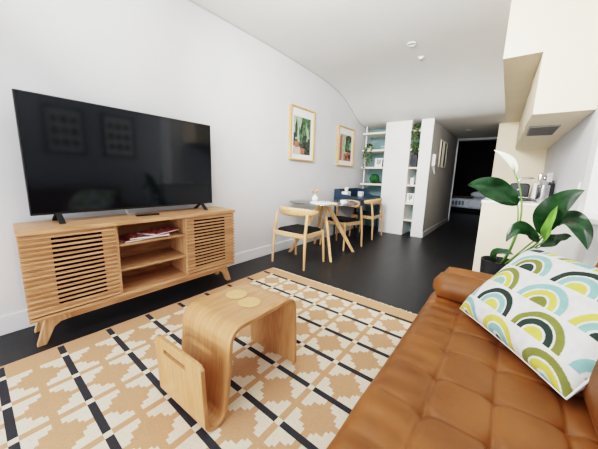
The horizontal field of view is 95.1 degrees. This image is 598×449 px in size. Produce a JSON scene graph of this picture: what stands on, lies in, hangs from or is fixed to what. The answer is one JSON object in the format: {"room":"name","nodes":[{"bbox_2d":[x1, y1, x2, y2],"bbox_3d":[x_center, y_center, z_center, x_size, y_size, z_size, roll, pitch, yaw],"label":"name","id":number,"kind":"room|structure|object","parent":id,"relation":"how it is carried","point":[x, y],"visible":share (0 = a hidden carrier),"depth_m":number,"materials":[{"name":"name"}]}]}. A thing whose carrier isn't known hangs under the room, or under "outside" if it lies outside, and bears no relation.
{"room":"living room","nodes":[
{"label":"living room","id":0,"kind":"room"},
{"bbox_2d":[0,0,370,315],"bbox_3d":[-1.276,-0.875,2.552,0.150,2.950,9.500,9,13,36],"label":"wall","id":1,"kind":"structure","parent":0,"point":[175,59],"depth_m":2.57,"materials":[{"name":"white paint"}]},
{"bbox_2d":[0,220,364,335],"bbox_3d":[-1.288,0.531,2.701,0.016,0.130,9.370,9,13,36],"label":"baseboard","id":2,"kind":"structure","parent":1,"relation":"attached to","point":[16,321],"depth_m":3.42,"materials":[{"name":"paint"}]},
{"bbox_2d":[188,0,369,129],"bbox_3d":[-1.313,-1.758,2.188,0.014,0.569,9.500,9,13,36],"label":"trim","id":3,"kind":"structure","parent":1,"relation":"attached to","point":[195,3],"depth_m":3.31,"materials":[{"name":"white paint"}]},
{"bbox_2d":[288,104,315,161],"bbox_3d":[0.051,-1.338,4.083,0.039,0.751,0.592,9,13,36],"label":"framed print","id":4,"kind":"object","parent":1,"relation":"attached to","point":[301,120],"visible":1,"depth_m":4.06,"materials":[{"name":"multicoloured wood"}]},
{"bbox_2d":[336,125,354,166],"bbox_3d":[0.885,-1.465,5.181,0.039,0.705,0.625,9,13,36],"label":"framed print","id":5,"kind":"object","parent":1,"relation":"attached to","point":[345,135],"visible":1,"depth_m":5.16,"materials":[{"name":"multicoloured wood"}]},
{"bbox_2d":[0,211,479,366],"bbox_3d":[1.675,0.410,4.557,5.800,0.120,16.300,9,13,36],"label":"floor","id":6,"kind":"structure","parent":0,"point":[395,270],"depth_m":3.19,"materials":[{"name":"black wood"}]},
{"bbox_2d":[13,206,234,346],"bbox_3d":[-1.251,0.289,2.312,0.372,0.745,1.590,9,13,36],"label":"media console","id":7,"kind":"object","parent":6,"relation":"on","point":[78,266],"visible":1,"depth_m":1.93,"materials":[{"name":"brown wood"}]},
{"bbox_2d":[11,88,211,223],"bbox_3d":[-1.288,-0.481,2.200,0.212,0.807,1.343,9,13,36],"label":"television","id":8,"kind":"object","parent":7,"relation":"on","point":[77,156],"visible":0.99,"depth_m":1.99,"materials":[{"name":"black plastic"}]},
{"bbox_2d":[118,235,159,242],"bbox_3d":[-1.295,0.099,2.187,0.204,0.011,0.274,8,12,31],"label":"magazine","id":9,"kind":"object","parent":7,"relation":"on","point":[124,238],"visible":0.25,"depth_m":2.10,"materials":[{"name":"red paper"}]},
{"bbox_2d":[125,232,169,239],"bbox_3d":[-1.233,0.081,2.225,0.284,0.011,0.204,-7,14,-41],"label":"magazine","id":10,"kind":"object","parent":9,"relation":"on","point":[130,236],"visible":0.61,"depth_m":2.16,"materials":[{"name":"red paper"}]},
{"bbox_2d":[137,227,178,235],"bbox_3d":[-1.184,0.054,2.311,0.194,0.011,0.264,5,11,16],"label":"magazine","id":11,"kind":"object","parent":10,"relation":"on","point":[160,230],"visible":1,"depth_m":2.28,"materials":[{"name":"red paper"}]},
{"bbox_2d":[135,213,159,216],"bbox_3d":[-1.228,-0.081,2.222,0.170,0.016,0.038,-8,14,-44],"label":"remote control","id":12,"kind":"object","parent":7,"relation":"on","point":[146,214],"visible":1,"depth_m":2.21,"materials":[{"name":"black plastic"}]},
{"bbox_2d":[118,231,185,246],"bbox_3d":[-1.258,0.099,2.278,0.328,0.016,0.552,9,13,36],"label":"shelf","id":13,"kind":"object","parent":7,"relation":"attached to","point":[173,234],"depth_m":2.25,"materials":[{"name":"brown wood"}]},
{"bbox_2d":[120,248,185,271],"bbox_3d":[-1.263,0.284,2.312,0.328,0.016,0.552,9,13,36],"label":"shelf","id":14,"kind":"object","parent":7,"relation":"attached to","point":[129,261],"depth_m":2.31,"materials":[{"name":"brown wood"}]},
{"bbox_2d":[0,268,416,448],"bbox_3d":[-0.355,0.868,1.307,2.334,0.011,3.283,9,13,36],"label":"area rug","id":15,"kind":"object","parent":6,"relation":"on","point":[102,389],"visible":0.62,"depth_m":1.43,"materials":[{"name":"fabric"}]},
{"bbox_2d":[155,282,295,431],"bbox_3d":[-0.348,0.621,1.448,0.378,0.424,0.630,9,13,36],"label":"side table","id":16,"kind":"object","parent":15,"relation":"on","point":[197,375],"visible":0.99,"depth_m":1.28,"materials":[{"name":"brown wood"}]},
{"bbox_2d":[226,290,247,298],"bbox_3d":[-0.348,0.389,1.527,0.120,0.003,0.120,9,13,36],"label":"cork coaster","id":17,"kind":"object","parent":16,"relation":"on","point":[234,294],"visible":1,"depth_m":1.52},
{"bbox_2d":[238,297,260,307],"bbox_3d":[-0.260,0.408,1.437,0.120,0.003,0.120,9,13,36],"label":"cork coaster","id":18,"kind":"object","parent":16,"relation":"on","point":[248,302],"visible":1,"depth_m":1.43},
{"bbox_2d":[271,206,324,270],"bbox_3d":[0.002,0.124,3.480,0.548,0.730,0.491,10,13,38],"label":"dining chair","id":19,"kind":"object","parent":6,"relation":"on","point":[299,231],"visible":1,"depth_m":3.30,"materials":[{"name":"brown wood"}]},
{"bbox_2d":[288,199,358,261],"bbox_3d":[0.344,0.038,3.969,0.984,0.744,0.984,9,13,36],"label":"dining table","id":20,"kind":"object","parent":6,"relation":"on","point":[318,207],"visible":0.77,"depth_m":3.92,"materials":[{"name":"beige wood"}]},
{"bbox_2d":[312,189,318,200],"bbox_3d":[0.227,-0.413,3.861,0.106,0.175,0.119,9,13,36],"label":"bud vase","id":21,"kind":"object","parent":20,"relation":"on","point":[314,198],"visible":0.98,"depth_m":3.83,"materials":[{"name":"white ceramic"}]},
{"bbox_2d":[310,201,336,204],"bbox_3d":[0.306,-0.286,3.613,0.327,0.040,0.310,-1,10,-14],"label":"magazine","id":22,"kind":"object","parent":20,"relation":"on","point":[311,202],"visible":0.97,"depth_m":3.52,"materials":[{"name":"white paper"}]},
{"bbox_2d":[319,200,362,250],"bbox_3d":[0.684,-0.020,4.394,0.491,0.730,0.548,-8,14,-43],"label":"dining chair","id":23,"kind":"object","parent":6,"relation":"on","point":[344,221],"visible":0.73,"depth_m":4.30,"materials":[{"name":"brown wood"}]},
{"bbox_2d":[333,188,380,238],"bbox_3d":[1.143,-0.248,5.324,0.563,0.875,0.930,9,13,36],"label":"writing desk","id":24,"kind":"object","parent":6,"relation":"on","point":[338,195],"visible":0.53,"depth_m":5.18,"materials":[{"name":"blue paint"}]},
{"bbox_2d":[342,187,350,195],"bbox_3d":[0.877,-0.596,5.073,0.110,0.200,0.220,6,11,25],"label":"tissue box","id":25,"kind":"object","parent":24,"relation":"on","point":[346,191],"visible":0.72,"depth_m":5.03,"materials":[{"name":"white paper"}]},
{"bbox_2d":[358,191,363,196],"bbox_3d":[1.258,-0.623,5.564,0.090,0.102,0.090,9,13,36],"label":"pot","id":26,"kind":"object","parent":24,"relation":"on","point":[360,193],"visible":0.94,"depth_m":5.53,"materials":[{"name":"ceramic"}]},
{"bbox_2d":[362,126,367,207],"bbox_3d":[1.388,-0.980,5.859,0.022,2.139,0.030,9,13,36],"label":"upright","id":27,"kind":"object","parent":6,"relation":"on","point":[367,126],"visible":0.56,"depth_m":5.79,"materials":[{"name":"white paint"}]},
{"bbox_2d":[349,198,382,239],"bbox_3d":[1.285,-0.142,5.168,0.491,0.730,0.548,9,12,34],"label":"dining chair","id":28,"kind":"object","parent":6,"relation":"on","point":[371,215],"visible":0.84,"depth_m":4.95,"materials":[{"name":"brown wood"}]},
{"bbox_2d":[326,262,597,448],"bbox_3d":[0.566,0.620,0.489,1.084,0.839,2.701,9,13,36],"label":"leather sofa","id":29,"kind":"object","parent":6,"relation":"on","point":[448,382],"visible":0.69,"depth_m":0.85,"materials":[{"name":"brown leather"}]},
{"bbox_2d":[460,248,597,399],"bbox_3d":[0.976,0.322,1.079,0.352,0.359,0.581,2,10,1],"label":"cushion","id":30,"kind":"object","parent":29,"relation":"on","point":[542,306],"visible":1,"depth_m":0.98,"materials":[{"name":"fabric"}]},
{"bbox_2d":[581,262,597,436],"bbox_3d":[1.015,0.384,0.768,0.280,0.447,1.100,9,13,36],"label":"cushion","id":31,"kind":"object","parent":29,"relation":"on","point":[589,395],"depth_m":0.78,"materials":[{"name":"brown leather"}]},
{"bbox_2d":[450,191,484,213],"bbox_3d":[6.077,-0.876,9.969,1.660,0.710,1.562,9,13,36],"label":"bed","id":32,"kind":"object","parent":6,"relation":"on","point":[470,204],"visible":0.62,"depth_m":9.42,"materials":[{"name":"white fabric"}]},
{"bbox_2d":[452,195,473,197],"bbox_3d":[5.641,-1.004,9.776,1.004,0.062,0.506,9,13,36],"label":"folded throw","id":33,"kind":"object","parent":32,"relation":"on","point":[453,196],"depth_m":9.56,"materials":[{"name":"brown fabric"}]},
{"bbox_2d":[451,197,483,208],"bbox_3d":[6.076,-0.838,9.977,1.660,0.352,1.560,9,13,36],"label":"duvet","id":34,"kind":"object","parent":32,"relation":"on","point":[457,202],"depth_m":9.37,"materials":[{"name":"fabric"}]},
{"bbox_2d":[470,191,484,197],"bbox_3d":[6.468,-1.051,9.732,0.640,0.260,0.480,9,13,36],"label":"pillow","id":35,"kind":"object","parent":32,"relation":"on","point":[477,194],"depth_m":9.64,"materials":[{"name":"fabric"}]},
{"bbox_2d":[472,203,539,271],"bbox_3d":[3.063,0.060,3.945,0.669,0.862,2.697,9,13,36],"label":"base cabinet","id":36,"kind":"object","parent":6,"relation":"on","point":[495,221],"visible":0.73,"depth_m":2.94,"materials":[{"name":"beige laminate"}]},
{"bbox_2d":[481,194,542,205],"bbox_3d":[3.075,-0.378,3.861,0.666,0.029,2.708,9,13,36],"label":"benchtop","id":37,"kind":"object","parent":36,"relation":"on","point":[485,200],"visible":0.24,"depth_m":2.93,"materials":[{"name":"white stone"}]},
{"bbox_2d":[510,183,529,197],"bbox_3d":[2.915,-0.454,3.628,0.210,0.192,0.183,9,13,36],"label":"toaster","id":38,"kind":"object","parent":37,"relation":"on","point":[525,187],"visible":0.75,"depth_m":3.54,"materials":[{"name":"black plastic"}]},
{"bbox_2d":[519,177,534,184],"bbox_3d":[3.188,-0.522,3.823,0.230,0.272,0.055,9,13,36],"label":"tap","id":39,"kind":"object","parent":37,"relation":"on","point":[532,178],"visible":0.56,"depth_m":3.79,"materials":[{"name":"silver metal"}]},
{"bbox_2d":[519,198,536,201],"bbox_3d":[2.582,-0.322,3.304,0.415,0.028,0.540,9,13,36],"label":"cooktop","id":40,"kind":"object","parent":37,"relation":"on","point":[523,199],"visible":0.28,"depth_m":3.17,"materials":[{"name":"black metal"}]},
{"bbox_2d":[529,183,540,197],"bbox_3d":[3.089,-0.439,3.564,0.125,0.195,0.104,2,10,3],"label":"jug","id":41,"kind":"object","parent":37,"relation":"on","point":[534,186],"visible":0.56,"depth_m":3.54,"materials":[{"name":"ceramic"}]},
{"bbox_2d":[535,185,550,199],"bbox_3d":[2.938,-0.388,3.300,0.126,0.178,0.126,9,13,36],"label":"utensil canister","id":42,"kind":"object","parent":37,"relation":"on","point":[542,192],"visible":0.91,"depth_m":3.26,"materials":[{"name":"metal"}]},
{"bbox_2d":[538,173,543,184],"bbox_3d":[2.929,-0.472,3.324,0.021,0.296,0.058,-6,12,-35],"label":"spoon","id":43,"kind":"object","parent":42,"relation":"in","point":[541,176],"visible":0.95,"depth_m":3.31,"materials":[{"name":"silver metal"}]},
{"bbox_2d":[546,173,552,184],"bbox_3d":[2.965,-0.461,3.257,0.053,0.300,0.015,9,13,36],"label":"spatula","id":44,"kind":"object","parent":42,"relation":"in","point":[550,175],"visible":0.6,"depth_m":3.23,"materials":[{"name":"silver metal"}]},
{"bbox_2d":[548,180,554,195],"bbox_3d":[3.123,-0.430,3.405,0.060,0.235,0.139,9,13,36],"label":"knife block","id":45,"kind":"object","parent":37,"relation":"on","point":[552,184],"visible":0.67,"depth_m":3.35,"materials":[{"name":"black plastic"}]},
{"bbox_2d":[492,122,547,193],"bbox_3d":[4.057,-0.773,5.149,0.719,2.134,0.600,9,13,36],"label":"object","id":46,"kind":"object","parent":6,"relation":"on","point":[531,162],"visible":0.21,"depth_m":4.85,"materials":[{"name":"beige laminate"}]},
{"bbox_2d":[468,150,593,274],"bbox_3d":[1.508,0.155,1.899,0.652,1.309,0.333,9,13,36],"label":"peace lily","id":47,"kind":"object","parent":6,"relation":"on","point":[552,212],"visible":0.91,"depth_m":1.79,"materials":[{"name":"plant"}]},
{"bbox_2d":[480,256,508,274],"bbox_3d":[1.464,0.522,2.058,0.226,0.530,0.226,9,13,36],"label":"planter","id":48,"kind":"object","parent":47,"relation":"attached to","point":[488,265],"depth_m":1.99,"materials":[{"name":"black ceramic"}]},
{"bbox_2d":[538,208,597,266],"bbox_3d":[2.252,0.343,2.163,0.409,0.888,1.190,7,12,29],"label":"ledge","id":49,"kind":"object","parent":6,"relation":"on","point":[571,248],"visible":0.12,"depth_m":1.91,"materials":[{"name":"white stone"}]},
{"bbox_2d":[192,0,511,138],"bbox_3d":[0.765,-1.901,2.111,3.660,0.961,11.920,9,13,36],"label":"ceiling","id":50,"kind":"structure","parent":0,"point":[359,47],"depth_m":3.32,"materials":[{"name":"white paint"}]},
{"bbox_2d":[407,42,415,46],"bbox_3d":[1.308,-2.092,3.175,0.104,0.013,0.104,9,13,36],"label":"recessed light","id":51,"kind":"object","parent":50,"relation":"in","point":[410,44],"visible":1,"depth_m":3.18,"materials":[{"name":"white paint"}]},
{"bbox_2d":[365,126,421,230],"bbox_3d":[2.071,-1.021,5.913,1.382,2.240,0.130,9,13,36],"label":"wall","id":52,"kind":"structure","parent":0,"point":[375,190],"depth_m":6.07,"materials":[{"name":"teal paint"}]},
{"bbox_2d":[378,120,417,234],"bbox_3d":[2.021,-0.960,5.562,0.483,2.240,0.500,9,13,36],"label":"wall partition","id":53,"kind":"structure","parent":0,"point":[396,176],"depth_m":5.36,"materials":[{"name":"white paint"}]},
{"bbox_2d":[360,183,381,185],"bbox_3d":[1.630,-0.864,5.857,0.466,0.035,0.520,9,13,36],"label":"shelf","id":54,"kind":"object","parent":53,"relation":"attached to","point":[379,184],"visible":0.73,"depth_m":5.68,"materials":[{"name":"white wood"}]},
{"bbox_2d":[369,174,379,182],"bbox_3d":[1.571,-0.956,5.703,0.205,0.195,0.200,9,13,36],"label":"vase","id":55,"kind":"object","parent":54,"relation":"on","point":[374,178],"visible":0.88,"depth_m":5.64,"materials":[{"name":"green glass"}]},
{"bbox_2d":[361,167,382,168],"bbox_3d":[1.639,-1.193,5.798,0.466,0.035,0.520,9,13,36],"label":"shelf","id":56,"kind":"object","parent":53,"relation":"attached to","point":[361,167],"visible":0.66,"depth_m":5.58,"materials":[{"name":"white wood"}]},
{"bbox_2d":[362,143,372,167],"bbox_3d":[1.434,-1.394,5.612,0.233,0.524,0.216,-6,13,-38],"label":"trailing plant","id":57,"kind":"object","parent":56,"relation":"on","point":[369,146],"visible":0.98,"depth_m":5.57,"materials":[{"name":"green plant"}]},
{"bbox_2d":[374,158,383,166],"bbox_3d":[1.642,-1.270,5.621,0.170,0.180,0.040,9,13,36],"label":"photo frame","id":58,"kind":"object","parent":56,"relation":"on","point":[378,161],"visible":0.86,"depth_m":5.62,"materials":[{"name":"white paint"}]},
{"bbox_2d":[362,149,384,153],"bbox_3d":[1.649,-1.528,5.738,0.466,0.035,0.520,9,13,36],"label":"shelf","id":59,"kind":"object","parent":53,"relation":"attached to","point":[378,151],"visible":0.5,"depth_m":5.56,"materials":[{"name":"white wood"}]},
{"bbox_2d":[380,143,384,148],"bbox_3d":[1.846,-1.641,5.815,0.260,0.170,0.026,9,13,36],"label":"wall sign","id":60,"kind":"object","parent":59,"relation":"on","point":[382,145],"visible":0.3,"depth_m":5.84,"materials":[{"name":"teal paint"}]},
{"bbox_2d":[363,132,385,137],"bbox_3d":[1.658,-1.857,5.679,0.466,0.035,0.520,9,13,36],"label":"shelf","id":61,"kind":"object","parent":53,"relation":"attached to","point":[373,134],"visible":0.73,"depth_m":5.57,"materials":[{"name":"white wood"}]},
{"bbox_2d":[403,217,411,221],"bbox_3d":[2.259,-0.111,5.517,0.163,0.033,0.483,9,13,36],"label":"shelf","id":62,"kind":"object","parent":53,"relation":"attached to","point":[408,218],"visible":0.71,"depth_m":5.35,"materials":[{"name":"white wood"}]},
{"bbox_3d":[2.287,-1.095,5.341,0.163,0.033,0.483,9,13,36],"label":"shelf","id":63,"kind":"object","parent":53,"relation":"attached to","visible":0},
{"bbox_2d":[411,153,417,166],"bbox_3d":[2.208,-1.229,5.221,0.110,0.266,0.103,9,13,36],"label":"lantern","id":64,"kind":"object","parent":63,"relation":"on","point":[414,158],"visible":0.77,"depth_m":5.18,"materials":[{"name":"plastic"}]},
{"bbox_3d":[2.268,-0.430,5.460,0.163,0.033,0.483,9,13,36],"label":"shelf","id":65,"kind":"object","parent":53,"relation":"attached to","visible":0},
{"bbox_2d":[406,193,414,202],"bbox_3d":[2.166,-0.515,5.320,0.135,0.180,0.040,9,13,36],"label":"photo frame","id":66,"kind":"object","parent":65,"relation":"on","point":[410,196],"visible":0.99,"depth_m":5.31,"materials":[{"name":"white paint"}]},
{"bbox_3d":[2.278,-0.771,5.399,0.163,0.033,0.483,9,13,36],"label":"shelf","id":67,"kind":"object","parent":53,"relation":"attached to","visible":0},
{"bbox_2d":[410,177,414,184],"bbox_3d":[2.183,-0.843,5.278,0.076,0.143,0.076,9,13,36],"label":"pillar candle","id":68,"kind":"object","parent":67,"relation":"on","point":[412,178],"visible":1,"depth_m":5.25,"materials":[{"name":"white wax"}]},
{"bbox_2d":[410,118,457,237],"bbox_3d":[3.131,-1.038,6.178,0.207,2.240,2.830,9,13,36],"label":"wall","id":69,"kind":"structure","parent":0,"point":[439,187],"depth_m":5.26,"materials":[{"name":"grey paint"}]},
{"bbox_2d":[431,154,435,173],"bbox_3d":[2.525,-1.126,5.112,0.059,0.366,0.152,9,13,36],"label":"handset","id":70,"kind":"object","parent":69,"relation":"attached to","point":[434,155],"visible":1,"depth_m":5.05,"materials":[{"name":"white paint"}]},
{"bbox_2d":[422,217,448,237],"bbox_3d":[3.186,0.029,6.297,0.014,0.100,2.780,9,13,36],"label":"baseboard","id":71,"kind":"structure","parent":69,"relation":"attached to","point":[439,224],"depth_m":5.94,"materials":[{"name":"grey paint"}]},
{"bbox_2d":[438,140,443,166],"bbox_3d":[2.893,-1.440,5.573,0.021,0.530,0.230,9,13,36],"label":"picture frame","id":72,"kind":"object","parent":69,"relation":"attached to","point":[442,141],"visible":1,"depth_m":5.56,"materials":[{"name":"brown wood"}]},
{"bbox_2d":[439,141,442,165],"bbox_3d":[2.890,-1.440,5.576,0.010,0.490,0.190,9,13,36],"label":"print","id":73,"kind":"object","parent":72,"relation":"attached to","point":[441,145],"depth_m":5.56},
{"bbox_2d":[441,142,447,167],"bbox_3d":[3.129,-1.488,5.880,0.021,0.530,0.310,9,13,36],"label":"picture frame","id":74,"kind":"object","parent":69,"relation":"attached to","point":[445,143],"visible":0.98,"depth_m":5.87,"materials":[{"name":"brown wood"}]},
{"bbox_2d":[443,143,446,166],"bbox_3d":[3.125,-1.489,5.883,0.010,0.490,0.270,9,13,36],"label":"print","id":75,"kind":"object","parent":74,"relation":"attached to","point":[445,144],"depth_m":5.89},
{"bbox_2d":[458,137,497,140],"bbox_3d":[4.721,-2.384,6.570,1.758,0.660,0.100,9,13,36],"label":"trim","id":76,"kind":"structure","parent":69,"relation":"attached to","point":[485,138],"depth_m":6.78,"materials":[{"name":"grey paint"}]},
{"bbox_2d":[452,140,496,195],"bbox_3d":[6.547,-1.995,10.615,3.800,2.750,0.120,9,13,36],"label":"wall","id":77,"kind":"structure","parent":0,"point":[475,159],"depth_m":10.45,"materials":[{"name":"black paint"}]},
{"bbox_2d":[459,140,493,141],"bbox_3d":[5.324,-2.957,8.754,3.800,0.130,4.290,9,13,36],"label":"ceiling","id":78,"kind":"structure","parent":0,"point":[476,140],"depth_m":10.06,"materials":[{"name":"black"}]},
{"bbox_2d":[503,0,597,121],"bbox_3d":[3.162,-1.720,3.280,1.072,1.295,3.230,9,13,36],"label":"kitchen cabinet","id":79,"kind":"object","parent":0,"point":[565,32],"visible":0.91,"depth_m":2.17,"materials":[{"name":"beige paint"}]},
{"bbox_2d":[541,104,597,210],"bbox_3d":[5.144,-1.269,5.775,0.140,2.950,9.580,9,13,36],"label":"wall","id":80,"kind":"structure","parent":0,"point":[567,158],"depth_m":2.64,"materials":[{"name":"white paint"}]},
{"bbox_2d":[515,55,594,149],"bbox_3d":[3.048,-1.325,3.428,0.440,0.496,3.186,9,13,36],"label":"upper cabinet","id":81,"kind":"object","parent":80,"relation":"attached to","point":[541,131],"visible":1,"depth_m":2.78,"materials":[{"name":"beige laminate"}]},
{"bbox_2d":[526,125,560,135],"bbox_3d":[2.625,-1.012,2.958,0.235,0.011,0.640,9,13,36],"label":"grille","id":82,"kind":"object","parent":81,"relation":"attached to","point":[539,130],"depth_m":2.88,"materials":[{"name":"grey metal"}]},
{"bbox_2d":[577,114,597,213],"bbox_3d":[2.331,-0.640,1.815,0.490,2.950,0.210,9,13,36],"label":"wall","id":83,"kind":"structure","parent":0,"point":[588,202],"depth_m":1.96,"materials":[{"name":"white paint"}]},
{"bbox_3d":[2.306,-1.758,5.222,0.163,0.033,0.483,9,13,36],"label":"shelf","id":84,"kind":"object","parent":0,"visible":0},
{"bbox_2d":[410,123,420,144],"bbox_3d":[2.160,-1.653,5.058,0.177,0.416,0.202,9,13,36],"label":"trailing plant","id":85,"kind":"object","parent":84,"relation":"on","point":[416,127],"visible":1,"depth_m":5.01,"materials":[{"name":"green plant"}]},
{"bbox_3d":[2.296,-1.423,5.282,0.163,0.033,0.483,9,13,36],"label":"shelf","id":86,"kind":"object","parent":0,"visible":0},
{"bbox_2d":[412,142,419,151],"bbox_3d":[2.186,-1.433,5.098,0.160,0.191,0.193,9,13,36],"label":"trailing plant","id":87,"kind":"object","parent":86,"relation":"on","point":[415,147],"visible":0.98,"depth_m":5.06,"materials":[{"name":"green plant"}]},
{"bbox_3d":[3.391,-1.294,7.646,1.352,2.240,0.140,9,13,36],"label":"wall","id":88,"kind":"structure","parent":0,"visible":0},
{"bbox_2d":[448,141,458,220],"bbox_3d":[4.046,-1.136,7.296,0.145,2.090,0.060,9,13,36],"label":"trim","id":89,"kind":"structure","parent":88,"relation":"attached to","point":[458,141],"depth_m":7.24,"materials":[{"name":"paint"}]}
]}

